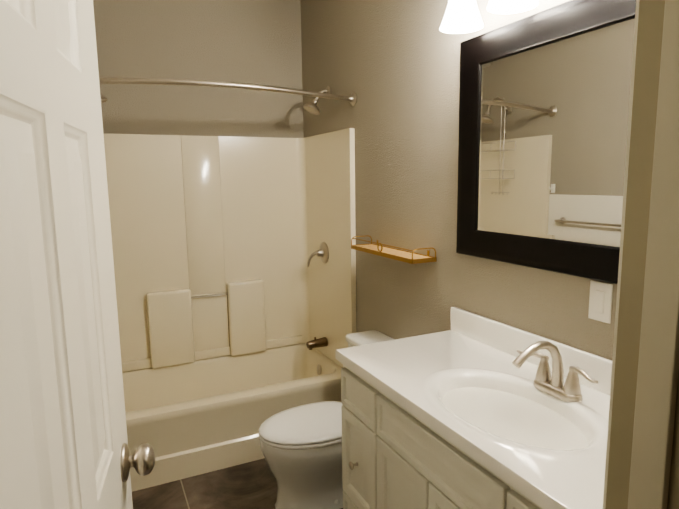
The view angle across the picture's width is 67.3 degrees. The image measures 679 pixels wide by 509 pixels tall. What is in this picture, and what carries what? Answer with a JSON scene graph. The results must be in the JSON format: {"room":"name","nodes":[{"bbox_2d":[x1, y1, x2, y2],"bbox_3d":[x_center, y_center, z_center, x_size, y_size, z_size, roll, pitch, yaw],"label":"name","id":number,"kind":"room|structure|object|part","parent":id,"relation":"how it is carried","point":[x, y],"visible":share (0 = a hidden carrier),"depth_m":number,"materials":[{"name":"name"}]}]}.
{"room":"bathroom","nodes":[
{"label":"bathroom","id":0,"kind":"room"},
{"bbox_2d":[93,0,303,137],"bbox_3d":[-0.945,-0.344,3.248,1.520,2.780,0.100,-5,9,-25],"label":"wall","id":1,"kind":"structure","parent":0,"point":[249,41],"depth_m":3.13,"materials":[{"name":"beige paint"}]},
{"bbox_2d":[132,458,342,508],"bbox_3d":[-0.295,1.239,2.146,1.720,0.050,3.025,-5,9,-25],"label":"floor","id":2,"kind":"structure","parent":0,"point":[251,485],"depth_m":2.51,"materials":[{"name":"tile"}]},
{"bbox_2d":[122,343,341,491],"bbox_3d":[-0.743,0.900,3.037,1.516,0.375,0.758,-5,9,-25],"label":"bathtub","id":3,"kind":"object","parent":2,"relation":"on","point":[198,417],"visible":0.5,"depth_m":2.78,"materials":[{"name":"beige plastic"}]},
{"bbox_2d":[103,128,355,371],"bbox_3d":[-0.755,0.016,2.908,1.516,1.409,0.758,-5,9,-25],"label":"shower surround","id":4,"kind":"object","parent":3,"relation":"on","point":[217,241],"visible":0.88,"depth_m":3.18,"materials":[{"name":"beige plastic"}]},
{"bbox_3d":[-0.822,0.261,3.233,0.226,0.014,0.014,-5,9,-25],"label":"handle","id":5,"kind":"part","parent":4,"relation":"part of","materials":[{"name":"white plastic"}]},
{"bbox_2d":[306,337,327,349],"bbox_3d":[-0.146,0.565,3.268,0.131,0.076,0.062,-5,9,-25],"label":"tub spout","id":6,"kind":"object","parent":4,"relation":"attached to","point":[318,343],"visible":1,"depth_m":3.25,"materials":[{"name":"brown metal"}]},
{"bbox_2d":[307,242,328,266],"bbox_3d":[-0.144,0.001,3.190,0.109,0.155,0.138,-5,9,-25],"label":"shower valve","id":7,"kind":"object","parent":4,"relation":"attached to","point":[322,252],"visible":1,"depth_m":3.18,"materials":[{"name":"silver metal"}]},
{"bbox_2d":[259,330,395,508],"bbox_3d":[-0.024,0.808,2.421,0.729,0.716,0.480,-5,9,-25],"label":"toilet","id":8,"kind":"object","parent":2,"relation":"on","point":[301,447],"visible":0.48,"depth_m":2.29,"materials":[{"name":"white ceramic"}]},
{"bbox_3d":[-0.117,0.786,2.373,0.525,0.044,0.366,-5,9,-25],"label":"seat","id":9,"kind":"part","parent":8,"relation":"part of","materials":[{"name":"white plastic"}]},
{"bbox_3d":[0.211,0.453,2.485,0.196,0.040,0.480,-5,9,-25],"label":"lid","id":10,"kind":"part","parent":8,"relation":"part of","materials":[{"name":"white ceramic"}]},
{"bbox_2d":[335,307,611,508],"bbox_3d":[0.488,0.763,1.514,0.565,1.053,1.215,-5,9,-25],"label":"bathroom vanity","id":11,"kind":"object","parent":2,"relation":"on","point":[469,410],"visible":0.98,"depth_m":1.49,"materials":[{"name":"white paint"}]},
{"bbox_3d":[0.267,0.834,1.422,0.019,0.694,1.159,-5,9,-25],"label":"door","id":12,"kind":"part","parent":11,"relation":"part of","materials":[{"name":"white paint"}]},
{"bbox_3d":[0.567,0.325,1.441,0.200,0.167,0.284,-5,9,-25],"label":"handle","id":13,"kind":"part","parent":11,"relation":"part of","materials":[{"name":"silver metal"}]},
{"bbox_2d":[300,0,616,359],"bbox_3d":[0.403,-0.226,2.312,0.100,2.780,2.965,-5,9,-25],"label":"wall","id":14,"kind":"structure","parent":0,"point":[394,65],"depth_m":2.31,"materials":[{"name":"beige paint"}]},
{"bbox_2d":[303,86,330,114],"bbox_3d":[-0.133,-0.894,2.953,0.157,0.167,0.104,-5,9,-25],"label":"shower head","id":15,"kind":"object","parent":14,"relation":"attached to","point":[312,108],"visible":0.96,"depth_m":2.94},
{"bbox_2d":[351,235,436,263],"bbox_3d":[0.238,-0.031,2.425,0.126,0.064,0.572,-5,9,-25],"label":"wall shelf","id":16,"kind":"object","parent":14,"relation":"attached to","point":[403,255],"visible":1,"depth_m":2.35,"materials":[{"name":"brown wood"}]},
{"bbox_2d":[440,0,483,33],"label":"sconce","id":17,"kind":"object","parent":14,"relation":"attached to","point":[461,16],"depth_m":1.72,"materials":[{"name":"white glass"}]},
{"bbox_2d":[487,0,538,13],"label":"sconce","id":18,"kind":"object","parent":14,"relation":"attached to","point":[494,6],"depth_m":1.60,"materials":[{"name":"white glass"}]},
{"bbox_2d":[456,0,635,283],"bbox_3d":[0.682,-0.341,1.540,0.033,0.800,0.983,-5,9,-25],"label":"mirror","id":19,"kind":"object","parent":14,"relation":"attached to","point":[544,98],"visible":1,"depth_m":1.59,"materials":[{"name":"black"}]},
{"bbox_2d":[588,280,612,323],"bbox_3d":[0.759,0.138,1.488,0.010,0.116,0.072,-5,9,-25],"label":"light switch","id":20,"kind":"object","parent":14,"relation":"attached to","point":[600,302],"visible":1,"depth_m":1.48,"materials":[{"name":"white plastic"}]},
{"bbox_3d":[0.292,0.031,0.568,3.600,2.780,0.120,-5,9,-25],"label":"wall","id":21,"kind":"structure","parent":0,"visible":0},
{"bbox_2d":[0,0,154,508],"bbox_3d":[-0.360,0.379,0.763,0.206,2.030,0.716,-5,9,-25],"label":"door","id":22,"kind":"structure","parent":21,"relation":"in","point":[63,437],"depth_m":0.65,"materials":[{"name":"white paint"}]},
{"bbox_3d":[-0.458,0.426,1.038,0.156,0.076,0.082,-5,9,-25],"label":"knob","id":23,"kind":"part","parent":22,"relation":"part of","materials":[{"name":"silver metal"}]},
{"bbox_2d":[603,0,678,508],"bbox_3d":[0.084,0.382,0.517,0.834,2.107,0.150,-5,9,-25],"label":"door frame","id":24,"kind":"structure","parent":21,"relation":"attached to","point":[656,393],"depth_m":0.63,"materials":[{"name":"beige paint"}]},
{"bbox_3d":[-1.059,-0.104,1.624,0.100,2.780,2.965,-5,9,-25],"label":"wall","id":25,"kind":"structure","parent":0,"visible":0},
{"bbox_2d":[100,95,107,102],"bbox_3d":[-1.299,-0.834,2.517,0.276,0.190,0.104,-5,9,-25],"label":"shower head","id":26,"kind":"object","parent":25,"relation":"attached to","point":[104,99],"visible":0.17,"depth_m":2.55},
{"bbox_2d":[99,78,356,105],"bbox_3d":[-0.575,-0.778,2.385,1.517,0.074,0.219,-5,9,-25],"label":"rail","id":27,"kind":"object","parent":25,"relation":"attached to","point":[352,98],"visible":0.69,"depth_m":2.30,"materials":[{"name":"silver metal"}]}
]}

